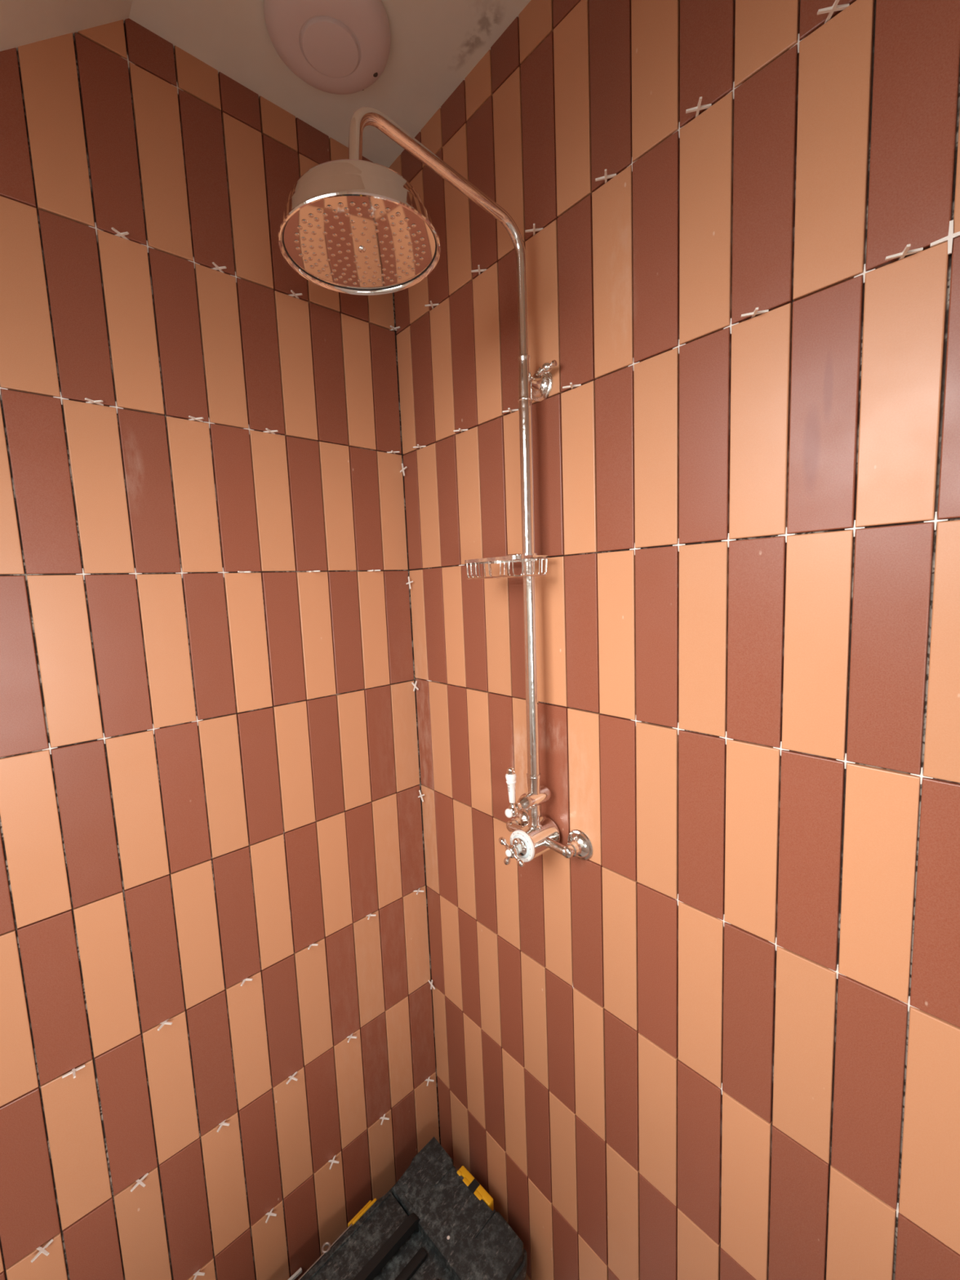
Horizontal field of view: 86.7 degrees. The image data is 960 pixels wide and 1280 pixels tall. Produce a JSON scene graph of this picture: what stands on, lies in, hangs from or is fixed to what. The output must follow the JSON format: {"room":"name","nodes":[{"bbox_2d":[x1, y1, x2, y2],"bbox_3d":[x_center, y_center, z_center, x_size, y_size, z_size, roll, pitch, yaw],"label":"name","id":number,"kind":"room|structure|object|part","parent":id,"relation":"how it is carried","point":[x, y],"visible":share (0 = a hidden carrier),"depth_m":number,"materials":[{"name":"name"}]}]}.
{"room":"shower room","nodes":[
{"label":"shower room","id":0,"kind":"room"},
{"bbox_2d":[0,0,132,51],"bbox_3d":[-0.455,-0.281,-0.354,1.544,1.379,2.220,-8,8,-42],"label":"ceiling","id":1,"kind":"structure","parent":0,"point":[22,22],"depth_m":0.74,"materials":[{"name":"paint"}]},
{"bbox_2d":[0,17,440,1279],"bbox_3d":[-0.920,0.325,0.688,1.962,2.601,0.120,-8,8,-42],"label":"wall","id":2,"kind":"structure","parent":0,"point":[145,876],"depth_m":0.94,"materials":[{"name":"tile"}]},
{"bbox_2d":[31,1239,53,1262],"bbox_3d":[-0.715,0.998,0.831,0.023,0.004,0.023,-5,7,-24],"label":"spacer","id":3,"kind":"object","parent":2,"relation":"attached to","point":[40,1249],"visible":1,"depth_m":0.83,"materials":[{"name":"white plastic"}]},
{"bbox_2d":[42,742,57,754],"bbox_3d":[-0.687,0.173,0.812,0.019,0.019,0.002,-8,8,-42],"label":"spacer","id":4,"kind":"object","parent":2,"relation":"attached to","point":[50,748],"visible":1,"depth_m":0.81,"materials":[{"name":"white plastic"}]},
{"bbox_2d":[53,391,68,404],"bbox_3d":[-0.657,-0.379,0.798,0.019,0.019,0.002,-8,8,-42],"label":"spacer","id":5,"kind":"object","parent":2,"relation":"attached to","point":[60,397],"visible":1,"depth_m":0.80,"materials":[{"name":"white plastic"}]},
{"bbox_2d":[62,1064,84,1078],"bbox_3d":[-0.678,0.720,0.849,0.023,0.003,0.023,-2,6,2],"label":"spacer","id":6,"kind":"object","parent":2,"relation":"attached to","point":[73,1070],"visible":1,"depth_m":0.85,"materials":[{"name":"white plastic"}]},
{"bbox_2d":[75,568,90,580],"bbox_3d":[-0.646,-0.107,0.828,0.019,0.019,0.002,-8,8,-42],"label":"spacer","id":7,"kind":"object","parent":2,"relation":"attached to","point":[82,574],"visible":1,"depth_m":0.83,"materials":[{"name":"white plastic"}]},
{"bbox_2d":[84,397,103,405],"bbox_3d":[-0.621,-0.383,0.818,0.023,0.002,0.023,-7,8,-34],"label":"spacer","id":8,"kind":"object","parent":2,"relation":"attached to","point":[97,402],"visible":1,"depth_m":0.82,"materials":[{"name":"white plastic"}]},
{"bbox_2d":[88,222,102,235],"bbox_3d":[-0.616,-0.659,0.815,0.019,0.019,0.002,-8,8,-42],"label":"spacer","id":9,"kind":"object","parent":2,"relation":"attached to","point":[95,228],"visible":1,"depth_m":0.81,"materials":[{"name":"white plastic"}]},
{"bbox_2d":[97,733,111,743],"bbox_3d":[-0.635,0.166,0.858,0.019,0.019,0.002,-8,8,-42],"label":"spacer","id":10,"kind":"object","parent":2,"relation":"attached to","point":[104,738],"visible":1,"depth_m":0.86,"materials":[{"name":"white plastic"}]},
{"bbox_2d":[109,401,123,413],"bbox_3d":[-0.604,-0.387,0.845,0.019,0.019,0.002,-8,8,-42],"label":"spacer","id":11,"kind":"object","parent":2,"relation":"attached to","point":[116,406],"visible":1,"depth_m":0.84,"materials":[{"name":"white plastic"}]},
{"bbox_2d":[111,227,128,239],"bbox_3d":[-0.587,-0.662,0.831,0.023,0.004,0.023,-6,7,-31],"label":"spacer","id":12,"kind":"object","parent":2,"relation":"attached to","point":[119,234],"visible":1,"depth_m":0.83,"materials":[{"name":"white plastic"}]},
{"bbox_2d":[121,54,134,68],"bbox_3d":[-0.575,-0.946,0.831,0.019,0.019,0.002,-8,8,-42],"label":"spacer","id":13,"kind":"object","parent":2,"relation":"attached to","point":[127,60],"visible":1,"depth_m":0.83,"materials":[{"name":"white plastic"}]},
{"bbox_2d":[128,568,142,578],"bbox_3d":[-0.593,-0.114,0.875,0.019,0.019,0.002,-8,8,-42],"label":"spacer","id":14,"kind":"object","parent":2,"relation":"attached to","point":[135,573],"visible":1,"depth_m":0.88,"materials":[{"name":"white plastic"}]},
{"bbox_2d":[130,1173,148,1191],"bbox_3d":[-0.618,0.983,0.922,0.023,0.003,0.023,-5,7,-20],"label":"spacer","id":15,"kind":"object","parent":2,"relation":"attached to","point":[139,1181],"visible":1,"depth_m":0.92,"materials":[{"name":"white plastic"}]},
{"bbox_2d":[142,240,154,253],"bbox_3d":[-0.564,-0.667,0.862,0.019,0.019,0.002,-8,8,-42],"label":"spacer","id":16,"kind":"object","parent":2,"relation":"attached to","point":[147,246],"visible":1,"depth_m":0.86,"materials":[{"name":"white plastic"}]},
{"bbox_2d":[157,1018,172,1031],"bbox_3d":[-0.582,0.706,0.938,0.023,0.003,0.023,-7,8,-37],"label":"spacer","id":17,"kind":"object","parent":2,"relation":"attached to","point":[165,1022],"visible":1,"depth_m":0.94,"materials":[{"name":"white plastic"}]},
{"bbox_2d":[175,567,187,577],"bbox_3d":[-0.541,-0.121,0.922,0.019,0.019,0.002,-8,8,-42],"label":"spacer","id":18,"kind":"object","parent":2,"relation":"attached to","point":[181,572],"visible":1,"depth_m":0.92,"materials":[{"name":"white plastic"}]},
{"bbox_2d":[188,415,203,422],"bbox_3d":[-0.511,-0.398,0.915,0.023,0.003,0.023,-6,7,-30],"label":"spacer","id":19,"kind":"object","parent":2,"relation":"attached to","point":[198,419],"visible":1,"depth_m":0.91,"materials":[{"name":"white plastic"}]},
{"bbox_2d":[193,1269,204,1279],"bbox_3d":[-0.557,1.247,1.000,0.023,0.004,0.023,-8,8,-41],"label":"spacer","id":20,"kind":"object","parent":2,"relation":"attached to","point":[197,1273],"visible":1,"depth_m":1.00,"materials":[{"name":"white plastic"}]},
{"bbox_2d":[212,262,226,273],"bbox_3d":[-0.477,-0.678,0.927,0.023,0.005,0.024,-7,8,-36],"label":"spacer","id":21,"kind":"object","parent":2,"relation":"attached to","point":[217,267],"visible":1,"depth_m":0.93,"materials":[{"name":"white plastic"}]},
{"bbox_2d":[217,1119,230,1132],"bbox_3d":[-0.515,0.968,1.017,0.023,0.003,0.023,-7,8,-36],"label":"spacer","id":22,"kind":"object","parent":2,"relation":"attached to","point":[223,1122],"visible":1,"depth_m":1.01,"materials":[{"name":"white plastic"}]},
{"bbox_2d":[237,570,251,573],"bbox_3d":[-0.457,-0.132,0.987,0.023,0.004,0.023,-5,7,-24],"label":"spacer","id":23,"kind":"object","parent":2,"relation":"attached to","point":[238,571],"visible":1,"depth_m":0.98,"materials":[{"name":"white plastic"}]},
{"bbox_2d":[240,977,253,986],"bbox_3d":[-0.478,0.691,1.035,0.023,0.004,0.023,-8,8,-40],"label":"spacer","id":24,"kind":"object","parent":2,"relation":"attached to","point":[246,979],"visible":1,"depth_m":1.03,"materials":[{"name":"white plastic"}]},
{"bbox_2d":[262,428,278,434],"bbox_3d":[-0.413,-0.411,1.003,0.024,0.005,0.023,-7,8,-36],"label":"spacer","id":25,"kind":"object","parent":2,"relation":"attached to","point":[268,429],"visible":1,"depth_m":1.00,"materials":[{"name":"white plastic"}]},
{"bbox_2d":[265,1208,276,1222],"bbox_3d":[-0.451,1.232,1.091,0.023,0.004,0.023,-7,8,-36],"label":"spacer","id":26,"kind":"object","parent":2,"relation":"attached to","point":[270,1213],"visible":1,"depth_m":1.09,"materials":[{"name":"white plastic"}]},
{"bbox_2d":[286,1071,297,1084],"bbox_3d":[-0.410,0.954,1.108,0.023,0.004,0.023,-5,7,-22],"label":"spacer","id":27,"kind":"object","parent":2,"relation":"attached to","point":[295,1073],"visible":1,"depth_m":1.11,"materials":[{"name":"white plastic"}]},
{"bbox_2d":[288,1267,302,1279],"bbox_3d":[-0.431,1.423,1.121,0.077,0.008,0.006,-8,8,-42],"label":"wedge","id":28,"kind":"object","parent":2,"relation":"attached to","point":[299,1271],"visible":1,"depth_m":1.14,"materials":[{"name":"white plastic"}]},
{"bbox_2d":[288,289,302,298],"bbox_3d":[-0.372,-0.693,1.022,0.023,0.003,0.023,-7,8,-37],"label":"spacer","id":29,"kind":"object","parent":2,"relation":"attached to","point":[293,294],"visible":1,"depth_m":1.02,"materials":[{"name":"white plastic"}]},
{"bbox_2d":[307,943,318,949],"bbox_3d":[-0.374,0.676,1.129,0.023,0.004,0.024,-8,8,-40],"label":"spacer","id":30,"kind":"object","parent":2,"relation":"attached to","point":[310,945],"visible":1,"depth_m":1.13,"materials":[{"name":"white plastic"}]},
{"bbox_2d":[328,1155,339,1169],"bbox_3d":[-0.343,1.217,1.186,0.023,0.004,0.023,-7,8,-35],"label":"spacer","id":31,"kind":"object","parent":2,"relation":"attached to","point":[332,1161],"visible":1,"depth_m":1.19,"materials":[{"name":"white plastic"}]},
{"bbox_2d":[346,1032,356,1042],"bbox_3d":[-0.306,0.939,1.202,0.024,0.005,0.023,-7,8,-37],"label":"spacer","id":32,"kind":"object","parent":2,"relation":"attached to","point":[350,1037],"visible":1,"depth_m":1.20,"materials":[{"name":"white plastic"}]},
{"bbox_2d":[366,913,376,919],"bbox_3d":[-0.265,0.661,1.222,0.023,0.004,0.023,-8,9,-43],"label":"spacer","id":33,"kind":"object","parent":2,"relation":"attached to","point":[370,914],"visible":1,"depth_m":1.22,"materials":[{"name":"white plastic"}]},
{"bbox_2d":[379,1113,389,1124],"bbox_3d":[-0.243,1.202,1.277,0.023,0.003,0.023,-7,8,-35],"label":"spacer","id":34,"kind":"object","parent":2,"relation":"attached to","point":[383,1117],"visible":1,"depth_m":1.28,"materials":[{"name":"white plastic"}]},
{"bbox_2d":[386,450,399,453],"bbox_3d":[-0.203,-0.440,1.192,0.023,0.004,0.023,-8,8,-41],"label":"spacer","id":35,"kind":"object","parent":2,"relation":"attached to","point":[391,451],"visible":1,"depth_m":1.19,"materials":[{"name":"white plastic"}]},
{"bbox_2d":[390,325,399,330],"bbox_3d":[-0.197,-0.719,1.175,0.023,0.002,0.023,-4,7,-17],"label":"spacer","id":36,"kind":"object","parent":2,"relation":"attached to","point":[392,326],"visible":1,"depth_m":1.17,"materials":[{"name":"white plastic"}]},
{"bbox_2d":[413,887,424,894],"bbox_3d":[-0.159,0.647,1.311,0.023,0.005,0.024,-7,8,-38],"label":"spacer","id":37,"kind":"object","parent":2,"relation":"attached to","point":[418,890],"visible":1,"depth_m":1.31,"materials":[{"name":"white plastic"}]},
{"bbox_2d":[424,1075,434,1086],"bbox_3d":[-0.139,1.187,1.370,0.023,0.004,0.023,-7,8,-36],"label":"spacer","id":38,"kind":"object","parent":2,"relation":"attached to","point":[428,1079],"visible":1,"depth_m":1.37,"materials":[{"name":"white plastic"}]},
{"bbox_2d":[128,0,530,168],"bbox_3d":[0.315,-1.037,0.288,0.605,0.100,2.220,-8,8,-42],"label":"ceiling","id":39,"kind":"structure","parent":0,"point":[435,45],"depth_m":0.89,"materials":[{"name":"paint"}]},
{"bbox_2d":[263,0,391,94],"bbox_3d":[-0.252,-1.008,0.853,0.203,0.037,0.203,-8,8,-42],"label":"fan","id":40,"kind":"object","parent":39,"relation":"attached to","point":[335,46],"visible":1,"depth_m":0.84,"materials":[{"name":"white plastic"}]},
{"bbox_2d":[388,0,959,1279],"bbox_3d":[0.517,0.273,0.631,0.120,2.601,2.124,-8,8,-42],"label":"wall","id":41,"kind":"structure","parent":0,"point":[593,1116],"depth_m":0.72,"materials":[{"name":"tile"}]},
{"bbox_2d":[400,463,406,475],"bbox_3d":[-0.182,-0.404,1.204,0.002,0.030,0.030,-8,8,-40],"label":"spacer","id":42,"kind":"object","parent":41,"relation":"attached to","point":[402,468],"visible":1,"depth_m":1.20,"materials":[{"name":"white plastic"}]},
{"bbox_2d":[406,576,413,589],"bbox_3d":[-0.171,-0.139,1.234,0.002,0.030,0.030,-8,8,-40],"label":"spacer","id":43,"kind":"object","parent":41,"relation":"attached to","point":[409,581],"visible":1,"depth_m":1.23,"materials":[{"name":"white plastic"}]},
{"bbox_2d":[411,680,418,691],"bbox_3d":[-0.161,0.114,1.261,0.002,0.028,0.028,-8,8,-40],"label":"spacer","id":44,"kind":"object","parent":41,"relation":"attached to","point":[413,684],"visible":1,"depth_m":1.26,"materials":[{"name":"white plastic"}]},
{"bbox_2d":[413,444,426,448],"bbox_3d":[-0.137,-0.438,1.152,0.023,0.004,0.023,-7,8,-37],"label":"spacer","id":45,"kind":"object","parent":41,"relation":"attached to","point":[418,445],"visible":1,"depth_m":1.15,"materials":[{"name":"white plastic"}]},
{"bbox_2d":[417,790,424,801],"bbox_3d":[-0.150,0.397,1.292,0.002,0.028,0.028,-8,8,-40],"label":"spacer","id":46,"kind":"object","parent":41,"relation":"attached to","point":[420,796],"visible":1,"depth_m":1.29,"materials":[{"name":"white plastic"}]},
{"bbox_2d":[424,300,439,308],"bbox_3d":[-0.101,-0.704,1.069,0.023,0.003,0.023,-8,8,-40],"label":"spacer","id":47,"kind":"object","parent":41,"relation":"attached to","point":[432,304],"visible":1,"depth_m":1.07,"materials":[{"name":"white plastic"}]},
{"bbox_2d":[428,979,435,989],"bbox_3d":[-0.129,0.915,1.349,0.002,0.030,0.030,-8,8,-40],"label":"spacer","id":48,"kind":"object","parent":41,"relation":"attached to","point":[431,982],"visible":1,"depth_m":1.35,"materials":[{"name":"white plastic"}]},
{"bbox_2d":[278,106,593,866],"bbox_3d":[-0.046,-0.134,0.772,0.446,1.117,0.204,-8,8,-42],"label":"shower","id":49,"kind":"object","parent":41,"relation":"attached to","point":[353,225],"visible":1,"depth_m":0.69,"materials":[{"name":"silver metal"}]},
{"bbox_3d":[-0.151,-0.501,0.649,0.188,0.009,0.188,-8,8,-42],"label":"plate","id":50,"kind":"part","parent":49,"relation":"part of","materials":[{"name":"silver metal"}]},
{"bbox_3d":[-0.043,-0.577,0.743,0.322,0.231,0.017,-8,8,-42],"label":"shower arm","id":51,"kind":"part","parent":49,"relation":"part of","materials":[{"name":"silver metal"}]},
{"bbox_2d":[464,553,548,578],"bbox_3d":[0.046,-0.132,0.902,0.088,0.041,0.141,-8,8,-42],"label":"basket","id":52,"kind":"object","parent":49,"relation":"attached to","point":[514,557],"visible":0.98,"depth_m":0.88,"materials":[{"name":"silver metal"}]},
{"bbox_3d":[0.057,0.378,0.908,0.015,0.022,0.022,-8,8,-42],"label":"cross handle","id":53,"kind":"part","parent":49,"relation":"part of","materials":[{"name":"silver metal"}]},
{"bbox_3d":[0.058,0.299,0.898,0.020,0.026,0.020,-8,8,-42],"label":"diverter lever","id":54,"kind":"part","parent":49,"relation":"part of","materials":[{"name":"silver metal"}]},
{"bbox_2d":[453,428,467,432],"bbox_3d":[-0.039,-0.430,1.044,0.024,0.005,0.023,-7,8,-35],"label":"spacer","id":55,"kind":"object","parent":41,"relation":"attached to","point":[459,429],"visible":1,"depth_m":1.04,"materials":[{"name":"white plastic"}]},
{"bbox_2d":[471,265,486,275],"bbox_3d":[-0.002,-0.697,0.960,0.023,0.004,0.023,-8,8,-41],"label":"spacer","id":56,"kind":"object","parent":41,"relation":"attached to","point":[478,270],"visible":1,"depth_m":0.96,"materials":[{"name":"white plastic"}]},
{"bbox_2d":[502,408,518,413],"bbox_3d":[0.056,-0.424,0.940,0.023,0.004,0.023,-6,7,-30],"label":"spacer","id":57,"kind":"object","parent":41,"relation":"attached to","point":[509,410],"visible":1,"depth_m":0.94,"materials":[{"name":"white plastic"}]},
{"bbox_2d":[524,223,542,235],"bbox_3d":[0.091,-0.691,0.858,0.023,0.003,0.023,-7,8,-38],"label":"spacer","id":58,"kind":"object","parent":41,"relation":"attached to","point":[534,229],"visible":1,"depth_m":0.86,"materials":[{"name":"white plastic"}]},
{"bbox_2d":[562,382,581,389],"bbox_3d":[0.151,-0.417,0.835,0.023,0.003,0.023,-6,7,-30],"label":"spacer","id":59,"kind":"object","parent":41,"relation":"attached to","point":[571,385],"visible":1,"depth_m":0.83,"materials":[{"name":"white plastic"}]},
{"bbox_2d":[595,168,616,183],"bbox_3d":[0.186,-0.685,0.752,0.023,0.003,0.023,-6,7,-30],"label":"spacer","id":60,"kind":"object","parent":41,"relation":"attached to","point":[606,176],"visible":1,"depth_m":0.75,"materials":[{"name":"white plastic"}]},
{"bbox_2d":[629,542,640,555],"bbox_3d":[0.241,-0.141,0.790,0.002,0.019,0.019,-8,8,-42],"label":"spacer","id":61,"kind":"object","parent":41,"relation":"attached to","point":[634,548],"visible":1,"depth_m":0.79,"materials":[{"name":"white plastic"}]},
{"bbox_2d":[672,722,684,734],"bbox_3d":[0.300,0.134,0.768,0.002,0.019,0.019,-8,8,-42],"label":"spacer","id":62,"kind":"object","parent":41,"relation":"attached to","point":[677,728],"visible":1,"depth_m":0.77,"materials":[{"name":"white plastic"}]},
{"bbox_2d":[672,537,685,551],"bbox_3d":[0.289,-0.138,0.738,0.002,0.019,0.019,-8,8,-42],"label":"spacer","id":63,"kind":"object","parent":41,"relation":"attached to","point":[677,544],"visible":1,"depth_m":0.74,"materials":[{"name":"white plastic"}]},
{"bbox_2d":[672,339,685,354],"bbox_3d":[0.278,-0.409,0.708,0.002,0.019,0.019,-8,8,-42],"label":"spacer","id":64,"kind":"object","parent":41,"relation":"attached to","point":[678,346],"visible":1,"depth_m":0.71,"materials":[{"name":"white plastic"}]},
{"bbox_2d":[674,121,684,137],"bbox_3d":[0.267,-0.681,0.679,0.002,0.019,0.019,-8,8,-42],"label":"spacer","id":65,"kind":"object","parent":41,"relation":"attached to","point":[678,130],"visible":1,"depth_m":0.68,"materials":[{"name":"white plastic"}]},
{"bbox_2d":[685,96,711,117],"bbox_3d":[0.279,-0.678,0.648,0.023,0.003,0.023,-6,7,-32],"label":"spacer","id":66,"kind":"object","parent":41,"relation":"attached to","point":[699,107],"visible":1,"depth_m":0.65,"materials":[{"name":"white plastic"}]},
{"bbox_2d":[719,731,733,744],"bbox_3d":[0.347,0.138,0.716,0.002,0.019,0.019,-8,8,-42],"label":"spacer","id":67,"kind":"object","parent":41,"relation":"attached to","point":[726,738],"visible":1,"depth_m":0.71,"materials":[{"name":"white plastic"}]},
{"bbox_2d":[721,533,736,547],"bbox_3d":[0.336,-0.135,0.686,0.002,0.019,0.019,-8,8,-42],"label":"spacer","id":68,"kind":"object","parent":41,"relation":"attached to","point":[727,540],"visible":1,"depth_m":0.69,"materials":[{"name":"white plastic"}]},
{"bbox_2d":[723,318,738,333],"bbox_3d":[0.324,-0.405,0.656,0.002,0.019,0.019,-8,8,-42],"label":"spacer","id":69,"kind":"object","parent":41,"relation":"attached to","point":[731,324],"visible":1,"depth_m":0.66,"materials":[{"name":"white plastic"}]},
{"bbox_2d":[728,81,740,99],"bbox_3d":[0.313,-0.678,0.627,0.002,0.019,0.019,-8,8,-42],"label":"spacer","id":70,"kind":"object","parent":41,"relation":"attached to","point":[734,88],"visible":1,"depth_m":0.63,"materials":[{"name":"white plastic"}]},
{"bbox_2d":[741,306,768,318],"bbox_3d":[0.339,-0.403,0.627,0.023,0.005,0.024,-6,7,-27],"label":"spacer","id":71,"kind":"object","parent":41,"relation":"attached to","point":[755,312],"visible":1,"depth_m":0.62,"materials":[{"name":"white plastic"}]},
{"bbox_2d":[768,937,782,951],"bbox_3d":[0.405,0.415,0.694,0.002,0.019,0.019,-8,8,-42],"label":"spacer","id":72,"kind":"object","parent":41,"relation":"attached to","point":[776,945],"visible":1,"depth_m":0.69,"materials":[{"name":"white plastic"}]},
{"bbox_2d":[773,741,789,755],"bbox_3d":[0.394,0.142,0.664,0.002,0.019,0.019,-8,8,-42],"label":"spacer","id":73,"kind":"object","parent":41,"relation":"attached to","point":[780,748],"visible":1,"depth_m":0.66,"materials":[{"name":"white plastic"}]},
{"bbox_2d":[777,527,795,542],"bbox_3d":[0.383,-0.131,0.634,0.002,0.019,0.019,-8,8,-42],"label":"spacer","id":74,"kind":"object","parent":41,"relation":"attached to","point":[785,534],"visible":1,"depth_m":0.63,"materials":[{"name":"white plastic"}]},
{"bbox_2d":[791,33,804,53],"bbox_3d":[0.360,-0.674,0.575,0.002,0.019,0.019,-8,8,-42],"label":"spacer","id":75,"kind":"object","parent":41,"relation":"attached to","point":[798,41],"visible":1,"depth_m":0.57,"materials":[{"name":"white plastic"}]},
{"bbox_2d":[817,0,849,23],"bbox_3d":[0.376,-0.671,0.541,0.023,0.004,0.023,-7,8,-36],"label":"spacer","id":76,"kind":"object","parent":41,"relation":"attached to","point":[835,7],"visible":1,"depth_m":0.54,"materials":[{"name":"white plastic"}]},
{"bbox_2d":[828,964,845,978],"bbox_3d":[0.452,0.419,0.642,0.002,0.019,0.019,-8,8,-42],"label":"spacer","id":77,"kind":"object","parent":41,"relation":"attached to","point":[837,971],"visible":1,"depth_m":0.64,"materials":[{"name":"white plastic"}]},
{"bbox_2d":[835,753,855,768],"bbox_3d":[0.441,0.146,0.612,0.002,0.019,0.019,-8,8,-42],"label":"spacer","id":78,"kind":"object","parent":41,"relation":"attached to","point":[845,761],"visible":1,"depth_m":0.61,"materials":[{"name":"white plastic"}]},
{"bbox_2d":[844,520,865,537],"bbox_3d":[0.429,-0.128,0.583,0.002,0.019,0.019,-8,8,-42],"label":"spacer","id":79,"kind":"object","parent":41,"relation":"attached to","point":[854,528],"visible":1,"depth_m":0.58,"materials":[{"name":"white plastic"}]},
{"bbox_2d":[853,263,875,283],"bbox_3d":[0.418,-0.399,0.553,0.002,0.019,0.019,-8,8,-42],"label":"spacer","id":80,"kind":"object","parent":41,"relation":"attached to","point":[864,273],"visible":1,"depth_m":0.55,"materials":[{"name":"white plastic"}]},
{"bbox_2d":[895,1202,898,1217],"bbox_3d":[0.510,0.696,0.621,0.002,0.019,0.019,-8,8,-42],"label":"spacer","id":81,"kind":"object","parent":41,"relation":"attached to","point":[897,1207],"visible":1,"depth_m":0.62,"materials":[{"name":"white plastic"}]},
{"bbox_2d":[884,244,923,260],"bbox_3d":[0.435,-0.396,0.521,0.023,0.003,0.023,-5,7,-19],"label":"spacer","id":82,"kind":"object","parent":41,"relation":"attached to","point":[905,251],"visible":1,"depth_m":0.52,"materials":[{"name":"white plastic"}]},
{"bbox_2d":[902,995,919,1012],"bbox_3d":[0.498,0.423,0.591,0.002,0.019,0.019,-8,8,-42],"label":"spacer","id":83,"kind":"object","parent":41,"relation":"attached to","point":[908,1001],"visible":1,"depth_m":0.59,"materials":[{"name":"white plastic"}]},
{"bbox_2d":[910,767,933,784],"bbox_3d":[0.487,0.150,0.561,0.002,0.019,0.019,-8,8,-42],"label":"spacer","id":84,"kind":"object","parent":41,"relation":"attached to","point":[921,775],"visible":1,"depth_m":0.56,"materials":[{"name":"white plastic"}]},
{"bbox_2d":[924,511,947,530],"bbox_3d":[0.476,-0.124,0.531,0.002,0.019,0.019,-8,8,-42],"label":"spacer","id":85,"kind":"object","parent":41,"relation":"attached to","point":[935,520],"visible":1,"depth_m":0.53,"materials":[{"name":"white plastic"}]},
{"bbox_2d":[929,219,959,254],"bbox_3d":[0.461,-0.395,0.498,0.002,0.030,0.030,-8,8,-42],"label":"spacer","id":86,"kind":"object","parent":41,"relation":"attached to","point":[951,235],"visible":1,"depth_m":0.50,"materials":[{"name":"white plastic"}]},
{"bbox_3d":[-0.156,1.718,0.063,2.170,0.100,2.220,-8,8,-42],"label":"floor","id":87,"kind":"structure","parent":0,"visible":0},
{"bbox_2d":[297,1136,527,1279],"bbox_3d":[-0.192,1.434,1.032,0.339,0.256,0.547,4,9,44],"label":"tool case","id":88,"kind":"object","parent":87,"relation":"on","point":[437,1222],"visible":1,"depth_m":1.11,"materials":[{"name":"black plastic"}]},
{"bbox_3d":[-0.355,1.326,1.085,0.020,0.005,0.178,4,9,44],"label":"hinge rod","id":89,"kind":"part","parent":88,"relation":"part of","materials":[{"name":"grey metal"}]},
{"bbox_3d":[-0.242,1.328,1.046,0.020,0.046,0.319,4,9,44],"label":"carry handle","id":90,"kind":"part","parent":88,"relation":"part of","materials":[{"name":"black plastic"}]}
]}

